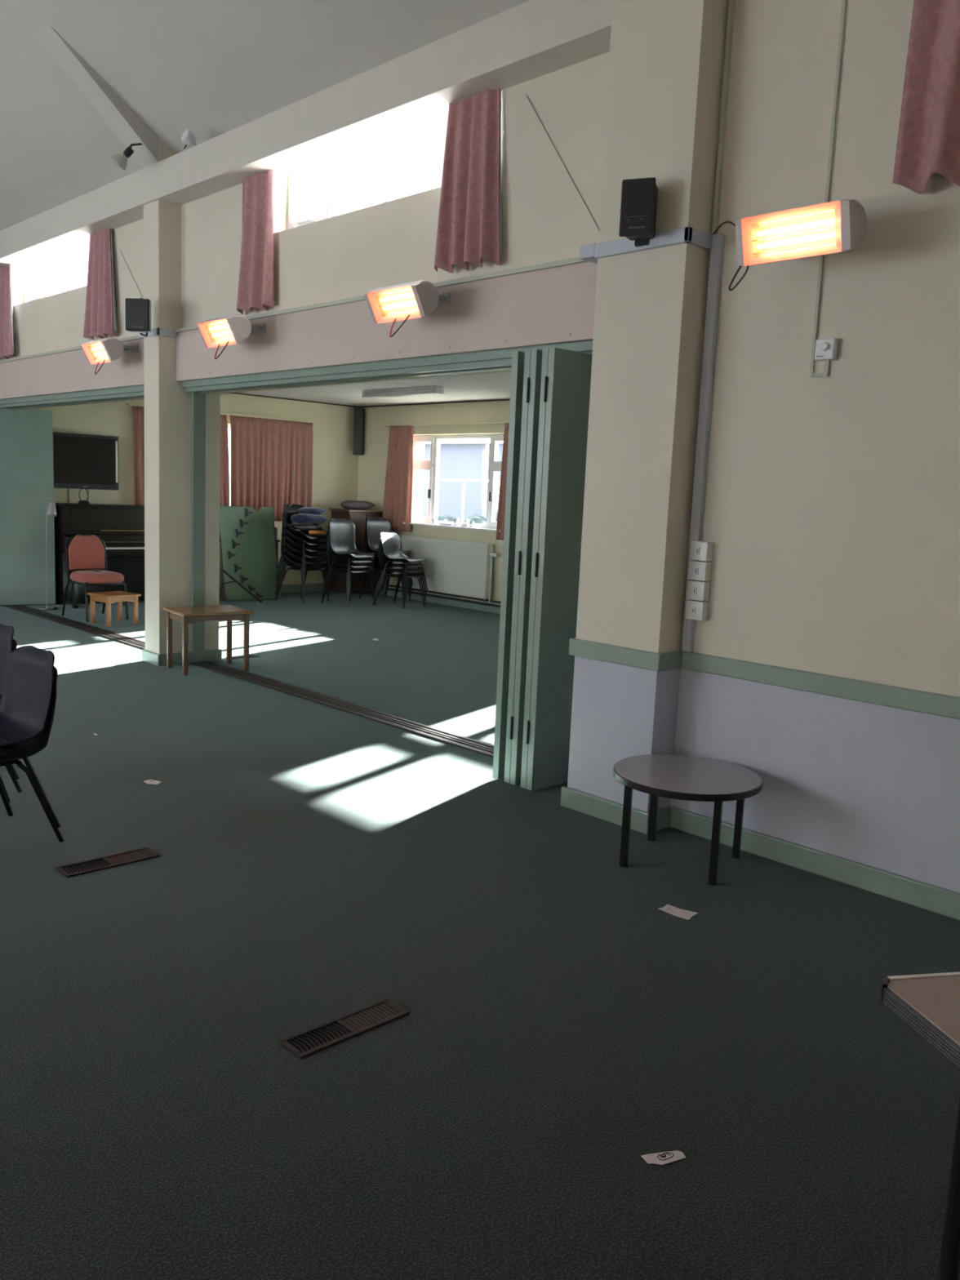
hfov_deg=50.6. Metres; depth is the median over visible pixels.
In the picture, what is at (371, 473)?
wall
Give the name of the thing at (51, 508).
floor lamp
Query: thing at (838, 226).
heater
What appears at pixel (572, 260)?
cable conduit
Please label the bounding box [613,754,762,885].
round table
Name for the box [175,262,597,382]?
fascia
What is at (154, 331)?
white trunking
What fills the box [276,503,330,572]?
tub chair
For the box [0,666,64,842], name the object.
chair
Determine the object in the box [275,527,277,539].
cardboard box
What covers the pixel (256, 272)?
curtain
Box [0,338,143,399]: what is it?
fascia
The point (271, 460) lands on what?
curtain
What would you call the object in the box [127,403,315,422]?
rail
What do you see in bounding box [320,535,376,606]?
chair
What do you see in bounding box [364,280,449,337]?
heater
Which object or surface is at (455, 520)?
cup
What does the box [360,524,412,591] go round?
chair
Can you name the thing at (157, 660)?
baseboard
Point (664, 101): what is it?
wall pier
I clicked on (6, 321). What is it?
curtain
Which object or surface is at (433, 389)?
ceiling light
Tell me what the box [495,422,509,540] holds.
curtain
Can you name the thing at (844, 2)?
cable conduit
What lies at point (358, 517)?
table
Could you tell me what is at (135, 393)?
head
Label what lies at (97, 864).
floor vent
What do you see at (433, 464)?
window
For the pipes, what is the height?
0.078 m
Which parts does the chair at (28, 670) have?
leg, under frame, leg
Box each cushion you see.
[290,513,327,524]
[290,524,322,530]
[297,506,326,515]
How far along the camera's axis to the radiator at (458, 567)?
13.19 m
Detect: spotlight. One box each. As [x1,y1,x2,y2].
[111,142,142,170]
[181,128,196,148]
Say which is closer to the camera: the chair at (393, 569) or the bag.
the chair at (393, 569)
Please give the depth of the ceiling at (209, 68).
6.85 m
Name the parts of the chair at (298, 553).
leg, leg, leg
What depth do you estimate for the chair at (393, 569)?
13.16 m
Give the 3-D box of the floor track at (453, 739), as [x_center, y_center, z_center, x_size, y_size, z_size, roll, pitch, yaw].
[-0.805,0.481,6.881,0.180,0.010,4.450,-5,11,-43]
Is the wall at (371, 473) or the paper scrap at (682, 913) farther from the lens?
the wall at (371, 473)
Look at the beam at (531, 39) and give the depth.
5.97 m
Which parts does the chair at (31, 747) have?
leg, under frame, leg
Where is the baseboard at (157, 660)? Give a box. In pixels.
[142,648,222,666]
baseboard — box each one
[55,582,500,613]
[142,648,222,666]
[560,786,959,920]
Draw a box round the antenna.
[77,487,89,503]
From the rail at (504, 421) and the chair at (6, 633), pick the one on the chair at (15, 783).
the chair at (6, 633)
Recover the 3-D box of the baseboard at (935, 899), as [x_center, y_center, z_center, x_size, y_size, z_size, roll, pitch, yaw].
[2.659,1.183,2.770,0.197,0.100,6.372,-5,11,-43]
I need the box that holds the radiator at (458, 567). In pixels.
[399,535,497,604]
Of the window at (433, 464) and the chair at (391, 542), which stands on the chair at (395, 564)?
the chair at (391, 542)
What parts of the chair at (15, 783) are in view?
leg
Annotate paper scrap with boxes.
[143,779,160,784]
[640,1150,685,1164]
[658,904,697,919]
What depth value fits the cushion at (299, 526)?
13.02 m
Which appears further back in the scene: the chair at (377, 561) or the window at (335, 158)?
the chair at (377, 561)
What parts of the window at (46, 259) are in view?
casement sash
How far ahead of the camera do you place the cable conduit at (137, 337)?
9.67 m
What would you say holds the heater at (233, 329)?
attached to the fascia at (556, 305)
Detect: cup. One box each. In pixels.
[431,518,435,524]
[453,518,458,526]
[469,521,473,527]
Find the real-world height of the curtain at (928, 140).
1.305 m
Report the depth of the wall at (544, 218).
6.14 m
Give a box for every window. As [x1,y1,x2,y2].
[23,243,75,302]
[287,109,448,229]
[403,433,503,532]
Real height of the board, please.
1.203 m
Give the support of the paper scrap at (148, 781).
on the floor
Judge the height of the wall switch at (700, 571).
0.084 m
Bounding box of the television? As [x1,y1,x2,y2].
[53,431,119,489]
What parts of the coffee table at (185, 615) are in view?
leg, leg, leg, leg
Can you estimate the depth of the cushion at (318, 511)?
13.09 m
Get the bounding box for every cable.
[120,250,143,298]
[525,95,599,230]
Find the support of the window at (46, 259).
in the wall at (544, 218)
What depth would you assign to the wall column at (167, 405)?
8.12 m
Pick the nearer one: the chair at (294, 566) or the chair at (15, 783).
the chair at (15, 783)
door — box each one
[0,407,55,604]
[492,347,591,791]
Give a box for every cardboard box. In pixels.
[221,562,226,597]
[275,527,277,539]
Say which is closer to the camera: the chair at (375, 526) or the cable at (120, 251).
the cable at (120, 251)
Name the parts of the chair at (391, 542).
leg, under frame, leg, leg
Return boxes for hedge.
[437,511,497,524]
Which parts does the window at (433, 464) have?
sill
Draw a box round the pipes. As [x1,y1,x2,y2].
[381,584,500,607]
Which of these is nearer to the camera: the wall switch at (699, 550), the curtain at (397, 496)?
the wall switch at (699, 550)
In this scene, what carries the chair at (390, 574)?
on the floor
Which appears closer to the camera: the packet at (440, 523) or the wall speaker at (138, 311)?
the wall speaker at (138, 311)
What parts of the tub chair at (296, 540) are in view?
leg, leg, leg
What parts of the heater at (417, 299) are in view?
power cord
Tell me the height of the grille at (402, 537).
0.008 m
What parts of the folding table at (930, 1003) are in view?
edge trim, leg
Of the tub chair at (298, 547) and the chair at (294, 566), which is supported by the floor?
the chair at (294, 566)
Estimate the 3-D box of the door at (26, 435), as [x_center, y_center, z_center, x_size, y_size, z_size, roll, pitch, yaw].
[-5.250,-1.510,11.419,0.860,2.238,0.044,-3,10,-33]
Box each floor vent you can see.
[54,846,160,877]
[225,654,260,659]
[278,997,409,1058]
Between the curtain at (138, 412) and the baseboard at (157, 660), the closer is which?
the baseboard at (157, 660)
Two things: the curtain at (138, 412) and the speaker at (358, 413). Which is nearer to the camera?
the curtain at (138, 412)
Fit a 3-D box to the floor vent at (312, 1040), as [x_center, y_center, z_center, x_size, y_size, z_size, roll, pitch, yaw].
[-0.376,1.085,2.851,0.375,0.007,0.108,-5,11,-43]
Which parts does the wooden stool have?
leg, leg, leg, leg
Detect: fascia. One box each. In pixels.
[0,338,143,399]
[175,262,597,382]
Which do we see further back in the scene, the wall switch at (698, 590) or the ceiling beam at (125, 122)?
the ceiling beam at (125, 122)
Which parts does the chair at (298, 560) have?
leg, leg, leg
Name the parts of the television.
trim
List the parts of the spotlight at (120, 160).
bulb, stem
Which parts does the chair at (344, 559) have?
leg, under frame, leg, leg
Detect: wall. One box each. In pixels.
[0,51,609,359]
[29,393,359,586]
[357,399,510,604]
[670,0,959,893]
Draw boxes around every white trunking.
[139,327,176,338]
[579,226,724,652]
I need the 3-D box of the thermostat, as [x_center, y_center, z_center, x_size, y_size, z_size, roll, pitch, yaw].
[1.362,-1.119,4.022,0.044,0.144,0.092,-5,11,-43]
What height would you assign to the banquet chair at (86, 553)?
0.885 m
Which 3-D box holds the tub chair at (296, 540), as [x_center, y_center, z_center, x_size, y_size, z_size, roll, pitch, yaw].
[-2.297,-1.253,13.218,0.552,0.848,0.581,8,10,34]
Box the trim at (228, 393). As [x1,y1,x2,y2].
[228,392,510,407]
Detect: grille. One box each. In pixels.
[361,408,364,453]
[400,535,488,544]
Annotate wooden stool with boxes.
[87,591,141,626]
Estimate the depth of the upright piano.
11.95 m
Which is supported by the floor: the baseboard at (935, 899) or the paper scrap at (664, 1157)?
the paper scrap at (664, 1157)
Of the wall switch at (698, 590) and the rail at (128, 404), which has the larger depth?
the rail at (128, 404)
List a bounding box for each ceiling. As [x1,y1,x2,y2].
[0,0,528,231]
[239,371,511,406]
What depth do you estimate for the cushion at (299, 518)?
13.00 m
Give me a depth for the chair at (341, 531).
13.19 m
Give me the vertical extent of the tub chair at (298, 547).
0.848 m
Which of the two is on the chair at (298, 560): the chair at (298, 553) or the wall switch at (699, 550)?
the chair at (298, 553)
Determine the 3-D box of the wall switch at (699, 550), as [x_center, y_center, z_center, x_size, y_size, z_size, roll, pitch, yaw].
[0.977,-0.394,4.494,0.051,0.084,0.090,-5,11,-43]
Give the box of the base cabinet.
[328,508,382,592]
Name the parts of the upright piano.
arm, leg, lid, panel, panel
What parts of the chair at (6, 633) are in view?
leg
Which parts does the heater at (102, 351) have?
power cord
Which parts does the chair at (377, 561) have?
leg, leg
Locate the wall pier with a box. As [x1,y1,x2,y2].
[567,0,728,812]
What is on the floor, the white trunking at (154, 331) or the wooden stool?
the wooden stool
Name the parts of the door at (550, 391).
panel, panel, panel, panel, kick plate, panel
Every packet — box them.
[308,529,326,533]
[439,522,453,525]
[460,523,469,527]
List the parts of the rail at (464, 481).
rail, post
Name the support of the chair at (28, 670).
on the chair at (31, 747)
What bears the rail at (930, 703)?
attached to the wall at (831, 517)
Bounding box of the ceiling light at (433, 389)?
[361,386,444,398]
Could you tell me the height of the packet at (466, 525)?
0.046 m
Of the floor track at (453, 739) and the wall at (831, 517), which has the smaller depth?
the wall at (831, 517)
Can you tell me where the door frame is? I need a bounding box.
[191,391,205,662]
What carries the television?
attached to the wall at (335, 465)
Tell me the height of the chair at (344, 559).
0.897 m
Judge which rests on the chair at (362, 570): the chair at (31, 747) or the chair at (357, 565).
the chair at (357, 565)
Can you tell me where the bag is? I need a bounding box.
[340,500,373,509]
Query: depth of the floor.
2.97 m
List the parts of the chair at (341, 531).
leg, under frame, leg, leg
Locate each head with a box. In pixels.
[0,385,144,408]
[181,340,592,393]
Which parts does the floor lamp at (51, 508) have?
lamp shade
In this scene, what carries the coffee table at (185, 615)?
on the floor
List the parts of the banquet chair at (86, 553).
leg, leg, backrest, frame, seat, seat frame, leg, leg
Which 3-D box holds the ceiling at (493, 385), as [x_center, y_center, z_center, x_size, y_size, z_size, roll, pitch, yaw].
[-0.224,-2.677,9.804,5.500,0.150,9.800,-5,11,-43]
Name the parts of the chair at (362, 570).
leg, leg, leg, leg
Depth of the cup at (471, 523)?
13.17 m
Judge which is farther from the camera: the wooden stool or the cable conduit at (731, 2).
the wooden stool
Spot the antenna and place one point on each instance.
(80, 501)
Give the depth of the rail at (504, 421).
13.23 m
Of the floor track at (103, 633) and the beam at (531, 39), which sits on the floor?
the floor track at (103, 633)
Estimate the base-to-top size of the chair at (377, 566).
0.897 m
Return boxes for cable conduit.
[0,335,142,363]
[173,257,588,333]
[711,0,735,234]
[809,0,846,377]
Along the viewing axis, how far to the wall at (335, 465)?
13.72 m
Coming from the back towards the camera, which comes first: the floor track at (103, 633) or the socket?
the floor track at (103, 633)
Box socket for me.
[123,146,133,157]
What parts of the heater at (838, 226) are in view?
power cord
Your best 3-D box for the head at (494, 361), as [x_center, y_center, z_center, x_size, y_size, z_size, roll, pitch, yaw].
[-0.689,-1.896,6.551,0.345,0.425,4.494,-5,11,-43]
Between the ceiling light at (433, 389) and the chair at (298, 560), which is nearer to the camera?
the ceiling light at (433, 389)
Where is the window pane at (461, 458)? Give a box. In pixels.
[422,438,503,522]
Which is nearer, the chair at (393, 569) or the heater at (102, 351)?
the heater at (102, 351)
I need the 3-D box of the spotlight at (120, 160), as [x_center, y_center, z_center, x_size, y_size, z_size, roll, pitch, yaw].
[-2.557,-3.600,7.562,0.365,0.242,0.153,-5,11,-43]
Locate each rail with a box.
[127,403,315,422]
[383,420,509,426]
[423,477,500,522]
[568,637,959,719]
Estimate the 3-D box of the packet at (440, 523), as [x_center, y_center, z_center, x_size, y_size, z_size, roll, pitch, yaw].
[-0.434,-1.546,13.566,0.090,0.031,0.250,-5,11,-43]
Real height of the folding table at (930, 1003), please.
0.722 m
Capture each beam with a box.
[0,0,612,267]
[34,23,158,168]
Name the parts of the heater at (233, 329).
power cord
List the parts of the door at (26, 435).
kick plate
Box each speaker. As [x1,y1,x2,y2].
[124,297,151,337]
[352,408,364,455]
[618,177,657,247]
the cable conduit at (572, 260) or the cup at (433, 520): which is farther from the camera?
the cup at (433, 520)
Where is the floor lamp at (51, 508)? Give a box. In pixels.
[35,497,57,610]
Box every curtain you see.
[0,263,13,359]
[83,227,117,340]
[132,405,229,506]
[230,415,313,521]
[236,169,274,314]
[382,425,413,532]
[434,88,502,273]
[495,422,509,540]
[892,0,959,194]
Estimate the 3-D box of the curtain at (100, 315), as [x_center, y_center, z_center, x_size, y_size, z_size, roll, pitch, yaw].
[-3.288,-3.142,8.829,0.109,1.000,0.565,-5,11,-43]
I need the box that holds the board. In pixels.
[219,505,281,600]
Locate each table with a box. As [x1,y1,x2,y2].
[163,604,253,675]
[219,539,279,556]
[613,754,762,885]
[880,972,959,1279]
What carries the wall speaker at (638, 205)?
attached to the wall pier
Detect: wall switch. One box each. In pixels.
[684,600,708,621]
[686,580,710,600]
[688,560,711,581]
[689,541,713,561]
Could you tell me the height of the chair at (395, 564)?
0.748 m
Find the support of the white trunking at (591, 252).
attached to the wall pier
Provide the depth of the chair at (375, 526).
13.81 m
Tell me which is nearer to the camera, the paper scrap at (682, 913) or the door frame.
the paper scrap at (682, 913)
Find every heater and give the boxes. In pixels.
[80,337,137,374]
[195,314,265,359]
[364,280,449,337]
[711,199,866,291]
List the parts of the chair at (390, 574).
leg, under frame, leg, leg, leg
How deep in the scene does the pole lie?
12.62 m
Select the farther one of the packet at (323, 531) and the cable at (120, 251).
the packet at (323, 531)
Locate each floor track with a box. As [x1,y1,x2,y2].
[1,604,145,649]
[189,660,493,757]
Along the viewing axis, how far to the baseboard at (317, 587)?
13.85 m
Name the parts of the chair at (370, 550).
leg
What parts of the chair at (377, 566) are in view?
leg, leg, leg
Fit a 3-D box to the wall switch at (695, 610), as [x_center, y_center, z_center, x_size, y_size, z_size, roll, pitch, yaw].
[0.966,-0.133,4.532,0.051,0.084,0.090,-5,11,-43]
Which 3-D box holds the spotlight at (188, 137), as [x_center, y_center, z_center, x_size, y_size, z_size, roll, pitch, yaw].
[-2.065,-3.563,7.231,0.114,0.121,0.104,-5,11,-43]
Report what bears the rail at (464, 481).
on the ground
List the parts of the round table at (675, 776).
leg, leg, leg, leg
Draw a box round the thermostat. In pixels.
[813,337,838,377]
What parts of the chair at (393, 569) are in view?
leg, under frame, leg, leg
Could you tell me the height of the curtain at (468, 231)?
0.995 m
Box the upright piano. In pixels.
[53,502,144,608]
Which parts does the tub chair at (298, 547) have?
leg, leg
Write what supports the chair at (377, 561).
on the chair at (377, 566)
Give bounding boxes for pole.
[222,568,262,602]
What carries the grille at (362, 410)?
attached to the speaker at (358, 413)
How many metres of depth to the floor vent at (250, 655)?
8.82 m
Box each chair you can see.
[0,622,19,780]
[0,639,22,792]
[0,645,61,827]
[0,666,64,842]
[61,533,128,622]
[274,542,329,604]
[275,514,329,578]
[275,523,330,584]
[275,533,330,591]
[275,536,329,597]
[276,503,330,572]
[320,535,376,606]
[321,530,375,601]
[322,524,376,596]
[323,518,377,591]
[358,534,410,602]
[359,529,411,597]
[360,517,413,586]
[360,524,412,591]
[372,547,425,608]
[373,537,426,598]
[373,542,426,603]
[374,532,427,593]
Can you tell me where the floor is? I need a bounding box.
[0,591,959,1279]
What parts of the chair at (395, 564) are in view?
leg, under frame, leg, leg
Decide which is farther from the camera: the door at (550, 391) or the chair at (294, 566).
the chair at (294, 566)
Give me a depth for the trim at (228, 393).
13.68 m
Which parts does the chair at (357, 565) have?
leg, under frame, leg, leg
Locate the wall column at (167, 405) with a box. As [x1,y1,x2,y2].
[143,136,220,654]
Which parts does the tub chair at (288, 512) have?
leg, leg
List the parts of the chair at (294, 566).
leg, under frame, leg, leg, leg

